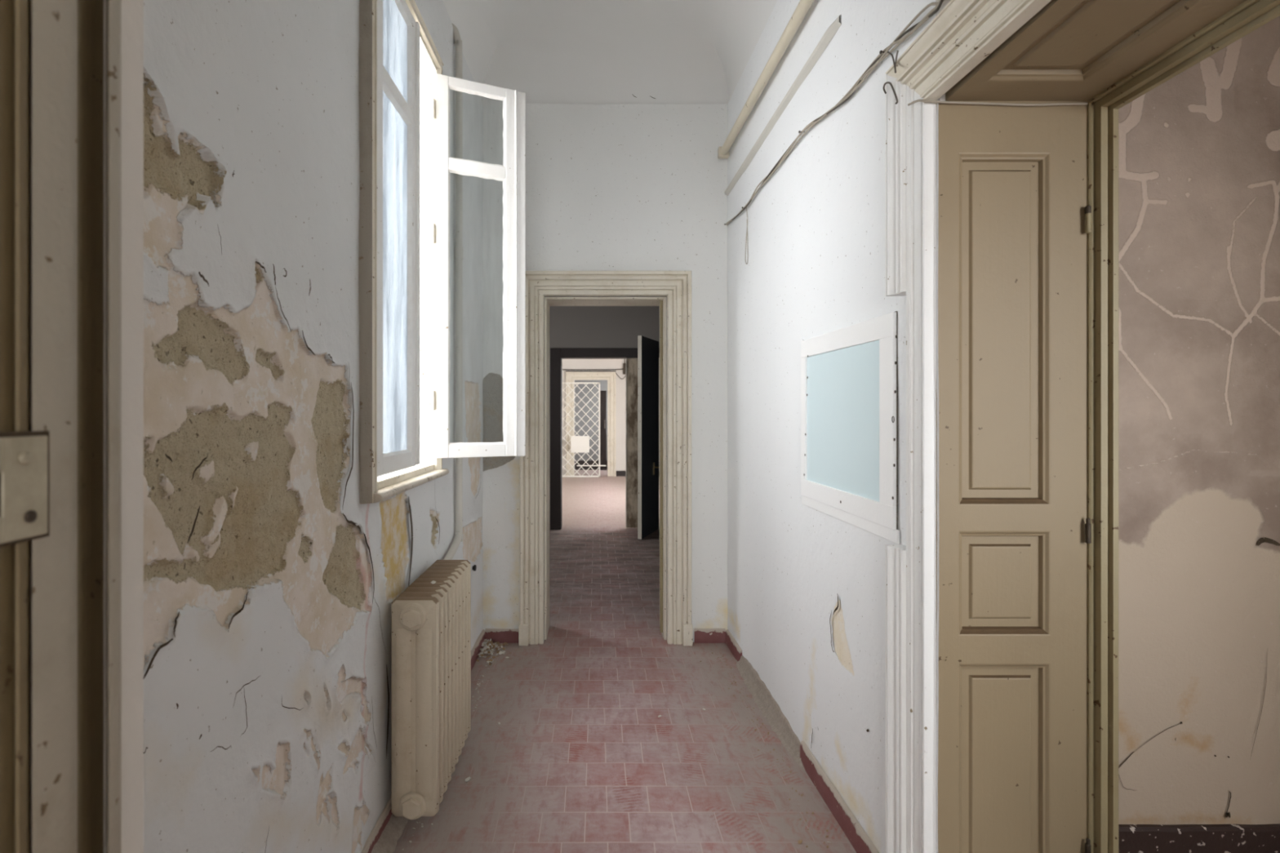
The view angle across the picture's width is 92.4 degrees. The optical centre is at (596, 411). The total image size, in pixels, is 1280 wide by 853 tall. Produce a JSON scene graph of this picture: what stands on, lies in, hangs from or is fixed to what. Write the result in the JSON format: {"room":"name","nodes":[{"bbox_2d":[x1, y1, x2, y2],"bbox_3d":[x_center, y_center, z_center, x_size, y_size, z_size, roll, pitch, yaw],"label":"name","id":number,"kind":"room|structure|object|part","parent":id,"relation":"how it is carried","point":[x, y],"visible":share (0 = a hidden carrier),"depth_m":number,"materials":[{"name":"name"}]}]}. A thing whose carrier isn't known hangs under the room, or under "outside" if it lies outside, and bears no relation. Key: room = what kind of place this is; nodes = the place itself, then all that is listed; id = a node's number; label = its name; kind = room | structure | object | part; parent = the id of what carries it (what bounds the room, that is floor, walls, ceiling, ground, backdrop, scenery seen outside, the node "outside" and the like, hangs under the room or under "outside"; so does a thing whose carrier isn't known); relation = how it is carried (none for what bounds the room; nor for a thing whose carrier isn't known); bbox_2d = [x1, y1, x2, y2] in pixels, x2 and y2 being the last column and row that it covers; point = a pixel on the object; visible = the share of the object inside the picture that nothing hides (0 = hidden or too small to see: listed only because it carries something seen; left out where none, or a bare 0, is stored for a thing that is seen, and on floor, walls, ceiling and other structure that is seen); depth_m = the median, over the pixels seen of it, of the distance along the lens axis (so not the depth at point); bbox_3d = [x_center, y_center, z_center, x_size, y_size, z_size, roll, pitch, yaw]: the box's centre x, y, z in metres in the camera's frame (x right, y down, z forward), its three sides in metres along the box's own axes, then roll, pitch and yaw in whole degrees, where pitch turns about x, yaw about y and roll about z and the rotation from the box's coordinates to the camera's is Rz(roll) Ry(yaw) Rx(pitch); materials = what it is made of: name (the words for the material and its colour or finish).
{"room":"abandoned building corridor","nodes":[
{"label":"abandoned building corridor","id":0,"kind":"room"},
{"bbox_2d":[103,0,143,852],"bbox_3d":[-0.680,-0.250,0.461,0.440,3.500,0.362,0,0,0],"label":"door frame","id":1,"kind":"structure","parent":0,"point":[132,11],"depth_m":0.63,"materials":[{"name":"beige wood"}]},
{"bbox_2d":[0,0,121,852],"bbox_3d":[-0.461,0.200,0.482,0.032,2.600,0.269,0,0,-8],"label":"door","id":2,"kind":"structure","parent":1,"relation":"in","point":[51,51],"depth_m":0.52,"materials":[{"name":"paint"}]},
{"bbox_3d":[-0.453,0.060,0.432,0.002,0.080,0.144,0,0,0],"label":"strike plate","id":3,"kind":"part","parent":2,"relation":"part of","materials":[{"name":"metal"}]},
{"bbox_2d":[143,0,483,852],"bbox_3d":[-0.753,-0.250,2.290,0.042,3.500,3.380,0,0,1],"label":"wall","id":4,"kind":"structure","parent":0,"point":[270,589],"depth_m":1.43,"materials":[{"name":"paint"}]},
{"bbox_2d":[361,629,484,852],"bbox_3d":[-0.745,1.454,2.293,0.017,0.091,3.346,0,0,1],"label":"baseboard","id":5,"kind":"structure","parent":4,"relation":"attached to","point":[384,819],"depth_m":2.15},
{"bbox_2d":[391,560,471,820],"bbox_3d":[-0.650,1.042,2.445,0.184,0.767,0.676,0,0,0],"label":"radiator","id":6,"kind":"object","parent":4,"relation":"attached to","point":[431,624],"visible":1,"depth_m":2.15,"materials":[{"name":"metal"}]},
{"bbox_2d":[358,0,525,504],"bbox_3d":[-0.589,-0.668,2.454,0.496,1.931,0.997,0,0,0],"label":"window","id":7,"kind":"structure","parent":4,"relation":"in","point":[406,163],"depth_m":2.35,"materials":[{"name":"beige paint"}]},
{"bbox_3d":[-0.747,-0.653,1.956,0.060,1.893,0.001,0,0,0],"label":"frame","id":8,"kind":"part","parent":7,"relation":"part of","materials":[{"name":"paint"}]},
{"bbox_3d":[-0.726,-1.317,2.191,0.003,0.329,0.312,0,0,1],"label":"glass pane","id":9,"kind":"part","parent":7,"relation":"part of","materials":[{"name":"clear glass"}]},
{"bbox_3d":[-0.726,-0.474,2.191,0.003,1.256,0.312,0,0,1],"label":"glass pane","id":10,"kind":"part","parent":7,"relation":"part of","materials":[{"name":"clear glass"}]},
{"bbox_3d":[-0.725,-0.656,2.189,0.035,1.737,0.415,0,0,1],"label":"sash frame","id":11,"kind":"part","parent":7,"relation":"part of","materials":[{"name":"white paint"}]},
{"bbox_3d":[-0.748,0.280,2.390,0.139,0.034,0.859,0,0,0],"label":"sill","id":12,"kind":"part","parent":7,"relation":"part of","materials":[{"name":"paint"}]},
{"bbox_3d":[-0.768,-0.653,2.381,0.138,1.893,0.848,0,0,0],"label":"frame","id":13,"kind":"part","parent":7,"relation":"part of","materials":[{"name":"beige paint"}]},
{"bbox_3d":[-0.558,-0.656,2.849,0.374,1.737,0.035,0,0,-24],"label":"sash frame","id":14,"kind":"part","parent":7,"relation":"part of","materials":[{"name":"white paint"}]},
{"bbox_2d":[443,22,463,559],"bbox_3d":[-0.729,-0.646,3.009,0.089,2.778,0.424,0,0,-4],"label":"pipe","id":15,"kind":"object","parent":4,"relation":"attached to","point":[459,248],"visible":0.8,"depth_m":3.18,"materials":[{"name":"metal"}]},
{"bbox_2d":[471,564,476,571],"bbox_3d":[-0.740,0.935,3.660,0.040,0.036,0.036,0,0,0],"label":"pipe stub","id":16,"kind":"object","parent":4,"relation":"attached to","point":[474,566],"visible":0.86,"depth_m":3.65,"materials":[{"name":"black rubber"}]},
{"bbox_2d":[574,380,607,460],"bbox_3d":[-0.100,-0.150,15.265,2.200,3.300,1.670,0,0,0],"label":"wall","id":17,"kind":"structure","parent":0,"point":[603,384],"depth_m":16.00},
{"bbox_2d":[549,306,659,528],"bbox_3d":[-0.150,-0.200,7.890,4.300,3.400,0.180,0,0,0],"label":"wall","id":18,"kind":"structure","parent":0,"point":[570,326],"depth_m":7.80,"materials":[{"name":"grey paint"}]},
{"bbox_2d":[550,335,659,539],"bbox_3d":[0.190,0.307,7.824,1.318,2.385,0.880,0,0,30],"label":"door","id":19,"kind":"structure","parent":18,"relation":"in","point":[642,362],"depth_m":7.76,"materials":[{"name":"brown wood"}]},
{"bbox_3d":[0.752,0.705,7.594,0.057,0.150,0.129,0,0,23],"label":"handle","id":20,"kind":"part","parent":19,"relation":"part of","materials":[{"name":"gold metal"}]},
{"bbox_2d":[482,94,728,642],"bbox_3d":[0.000,-0.512,4.127,4.400,4.024,0.306,0,0,0],"label":"wall","id":21,"kind":"structure","parent":0,"point":[610,187],"depth_m":3.98,"materials":[{"name":"paint"}]},
{"bbox_2d":[484,628,518,643],"bbox_3d":[-0.611,1.455,3.973,0.221,0.090,0.015,0,0,0],"label":"baseboard","id":22,"kind":"structure","parent":21,"relation":"attached to","point":[500,635],"depth_m":3.97,"materials":[{"name":"red paint"}]},
{"bbox_2d":[518,271,693,645],"bbox_3d":[0.059,0.299,4.101,1.113,2.402,0.378,0,0,0],"label":"door frame","id":23,"kind":"structure","parent":21,"relation":"in","point":[676,627],"depth_m":3.95,"materials":[{"name":"beige paint"}]},
{"bbox_3d":[-0.417,0.299,3.958,0.155,2.402,0.074,0,0,-4],"label":"casing","id":24,"kind":"part","parent":23,"relation":"part of","materials":[{"name":"beige paint"}]},
{"bbox_3d":[0.534,0.299,3.958,0.155,2.402,0.074,0,0,4],"label":"casing","id":25,"kind":"part","parent":23,"relation":"part of","materials":[{"name":"beige paint"}]},
{"bbox_2d":[693,628,725,643],"bbox_3d":[0.735,1.455,3.973,0.201,0.091,0.015,0,0,0],"label":"baseboard","id":26,"kind":"structure","parent":21,"relation":"attached to","point":[700,635],"depth_m":3.97,"materials":[{"name":"red paint"}]},
{"bbox_2d":[442,0,777,103],"bbox_3d":[0.086,-2.200,2.210,1.758,0.600,3.580,0,0,0],"label":"ceiling","id":27,"kind":"structure","parent":0,"point":[550,51],"depth_m":3.85,"materials":[{"name":"paint"}]},
{"bbox_2d":[562,357,659,475],"bbox_3d":[0.400,-0.200,14.325,4.200,3.400,0.250,0,0,0],"label":"wall","id":28,"kind":"structure","parent":0,"point":[566,363],"depth_m":14.20,"materials":[{"name":"white paint"}]},
{"bbox_2d":[565,370,615,476],"bbox_3d":[-0.132,0.280,14.440,1.157,2.441,0.620,0,0,0],"label":"door frame","id":29,"kind":"structure","parent":28,"relation":"in","point":[571,375],"depth_m":14.17,"materials":[{"name":"beige paint"}]},
{"bbox_3d":[-0.615,0.287,14.184,0.193,2.426,0.062,0,0,-3],"label":"casing","id":30,"kind":"part","parent":29,"relation":"part of","materials":[{"name":"beige paint"}]},
{"bbox_3d":[0.352,0.287,14.184,0.193,2.426,0.062,0,0,3],"label":"casing","id":31,"kind":"part","parent":29,"relation":"part of","materials":[{"name":"beige paint"}]},
{"bbox_2d":[562,359,625,379],"bbox_3d":[-0.244,-1.040,14.190,1.894,0.594,0.017,0,0,0],"label":"cable","id":32,"kind":"object","parent":28,"relation":"attached to","point":[624,359],"visible":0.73,"depth_m":14.18,"materials":[{"name":"metal"}]},
{"bbox_2d":[622,363,625,374],"bbox_3d":[0.646,-0.989,14.175,0.064,0.256,0.050,0,0,0],"label":"junction box","id":33,"kind":"object","parent":28,"relation":"attached to","point":[624,364],"visible":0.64,"depth_m":14.15,"materials":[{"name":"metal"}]},
{"bbox_2d":[616,471,659,475],"bbox_3d":[1.429,1.437,14.190,1.943,0.126,0.021,0,0,0],"label":"baseboard","id":34,"kind":"structure","parent":28,"relation":"attached to","point":[618,473],"depth_m":14.18,"materials":[{"name":"brown wood"}]},
{"bbox_2d":[393,469,856,852],"bbox_3d":[0.800,1.540,6.300,8.000,0.080,19.800,0,0,0],"label":"floor","id":35,"kind":"structure","parent":0,"point":[580,757],"depth_m":2.76,"materials":[{"name":"tile"}]},
{"bbox_2d":[371,813,408,852],"bbox_3d":[-0.714,1.472,1.950,0.062,0.060,1.501,0,0,1],"label":"crumbs","id":36,"kind":"object","parent":35,"relation":"on","point":[393,831],"visible":0.3,"depth_m":2.13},
{"bbox_2d":[562,382,605,477],"bbox_3d":[-0.320,0.416,13.941,1.072,2.160,0.050,0,0,0],"label":"gate","id":37,"kind":"object","parent":35,"relation":"on","point":[579,444],"visible":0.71,"depth_m":13.94,"materials":[{"name":"metal"}]},
{"bbox_3d":[-0.375,0.747,13.932,0.419,0.378,0.012,0,0,0],"label":"plate","id":38,"kind":"part","parent":37,"relation":"part of","materials":[{"name":"paint"}]},
{"bbox_2d":[402,638,828,850],"bbox_3d":[0.049,1.479,2.803,1.560,0.044,2.317,0,0,0],"label":"flakes","id":39,"kind":"object","parent":35,"relation":"on","point":[487,644],"visible":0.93,"depth_m":3.77,"materials":[{"name":"beige paint"}]},
{"bbox_2d":[735,655,805,771],"bbox_3d":[0.846,1.455,3.124,0.064,0.094,1.151,0,0,-1],"label":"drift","id":40,"kind":"object","parent":35,"relation":"on","point":[780,724],"visible":0.94,"depth_m":3.00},
{"bbox_2d":[727,0,938,852],"bbox_3d":[0.882,-0.250,2.808,0.011,3.500,2.344,0,0,-2],"label":"wall","id":41,"kind":"structure","parent":0,"point":[806,584],"depth_m":2.58,"materials":[{"name":"paint"}]},
{"bbox_2d":[717,0,813,158],"bbox_3d":[0.841,-1.648,2.458,0.069,0.064,2.918,0,0,-1],"label":"conduit","id":42,"kind":"object","parent":41,"relation":"attached to","point":[803,6],"visible":1,"depth_m":2.94,"materials":[{"name":"paint"}]},
{"bbox_2d":[724,14,840,195],"bbox_3d":[0.863,-1.427,3.107,0.026,0.063,1.718,0,0,-1],"label":"ridge","id":43,"kind":"object","parent":41,"relation":"attached to","point":[833,28],"visible":1,"depth_m":2.75,"materials":[{"name":"paint"}]},
{"bbox_2d":[725,629,879,852],"bbox_3d":[0.871,1.454,2.892,0.017,0.091,2.150,0,0,-1],"label":"baseboard","id":44,"kind":"structure","parent":41,"relation":"attached to","point":[848,823],"depth_m":2.29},
{"bbox_2d":[724,0,944,225],"bbox_3d":[0.864,-1.131,2.688,0.037,0.155,2.475,0,0,-2],"label":"cable bundle","id":45,"kind":"object","parent":41,"relation":"attached to","point":[900,38],"visible":0.99,"depth_m":2.02,"materials":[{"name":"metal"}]},
{"bbox_2d":[745,208,748,264],"bbox_3d":[0.855,-1.001,3.490,0.004,0.327,0.056,0,0,-1],"label":"wire","id":46,"kind":"object","parent":45,"relation":"hanging from","point":[746,208],"visible":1,"depth_m":3.47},
{"bbox_2d":[887,50,898,73],"bbox_3d":[0.850,-1.005,1.755,0.004,0.086,0.059,0,0,-1],"label":"wire","id":47,"kind":"object","parent":45,"relation":"hanging from","point":[889,52],"visible":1,"depth_m":1.74,"materials":[{"name":"grey metal"}]},
{"bbox_2d":[800,311,899,543],"bbox_3d":[0.889,0.043,2.225,0.019,0.707,0.810,0,0,-1],"label":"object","id":48,"kind":"object","parent":41,"relation":"attached to","point":[849,375],"visible":1,"depth_m":2.12,"materials":[{"name":"paint"}]},
{"bbox_3d":[0.894,0.029,2.248,0.006,0.523,0.645,0,0,-1],"label":"panel","id":49,"kind":"part","parent":48,"relation":"part of","materials":[{"name":"glass"}]},
{"bbox_2d":[938,93,945,101],"bbox_3d":[2.761,-0.200,1.125,3.677,3.400,2.050,0,0,0],"label":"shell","id":50,"kind":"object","parent":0,"point":[943,97],"visible":0.08,"depth_m":1.65,"materials":[{"name":"white paint"}]},
{"bbox_2d":[935,0,950,16],"bbox_3d":[1.138,-0.250,0.974,0.452,3.500,1.347,0,0,0],"label":"lintel","id":51,"kind":"object","parent":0,"point":[944,2],"depth_m":1.62,"materials":[{"name":"beige wood"}]},
{"bbox_2d":[884,0,1279,852],"bbox_3d":[1.114,0.248,1.173,0.516,2.504,1.285,0,0,0],"label":"door","id":52,"kind":"structure","parent":51,"relation":"attached to","point":[1028,197],"depth_m":1.65,"materials":[{"name":"beige paint"}]},
{"bbox_2d":[883,81,897,104],"bbox_3d":[0.847,-0.917,1.766,0.005,0.094,0.081,0,0,-1],"label":"wire","id":53,"kind":"object","parent":52,"relation":"attached to","point":[889,82],"visible":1,"depth_m":1.75,"materials":[{"name":"grey metal"}]},
{"bbox_3d":[0.884,0.284,1.691,0.029,2.432,0.102,0,0,-17],"label":"casing","id":54,"kind":"part","parent":52,"relation":"part of","materials":[{"name":"white paint"}]},
{"bbox_2d":[907,98,1088,106],"bbox_3d":[1.083,-0.837,1.639,0.452,0.037,0.062,0,0,8],"label":"wire","id":55,"kind":"object","parent":52,"relation":"attached to","point":[919,100],"visible":1,"depth_m":1.64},
{"bbox_3d":[1.098,-0.222,1.657,0.249,0.950,0.020,0,0,0],"label":"panel","id":56,"kind":"part","parent":52,"relation":"part of","materials":[{"name":"paint"}]},
{"bbox_3d":[1.098,0.462,1.657,0.249,0.283,0.020,0,0,0],"label":"panel","id":57,"kind":"part","parent":52,"relation":"part of","materials":[{"name":"paint"}]},
{"bbox_3d":[1.098,1.039,1.657,0.249,0.722,0.020,0,0,0],"label":"panel","id":58,"kind":"part","parent":52,"relation":"part of","materials":[{"name":"paint"}]},
{"bbox_3d":[1.109,-0.845,1.174,0.247,0.020,0.748,0,0,0],"label":"panel","id":59,"kind":"part","parent":52,"relation":"part of","materials":[{"name":"paint"}]},
{"bbox_3d":[1.346,0.282,1.224,0.052,2.435,1.047,0,0,0],"label":"frame","id":60,"kind":"part","parent":52,"relation":"part of","materials":[{"name":"paint"}]},
{"bbox_2d":[1118,15,1279,825],"bbox_3d":[2.936,-0.200,2.049,3.328,3.400,0.007,0,0,0],"label":"wall","id":61,"kind":"structure","parent":0,"point":[1199,150],"depth_m":2.05,"materials":[{"name":"beige paint"}]},
{"bbox_2d":[1118,823,1279,852],"bbox_3d":[2.886,1.440,2.039,3.228,0.119,0.021,0,0,0],"label":"baseboard","id":62,"kind":"structure","parent":61,"relation":"attached to","point":[1132,838],"depth_m":2.03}
]}

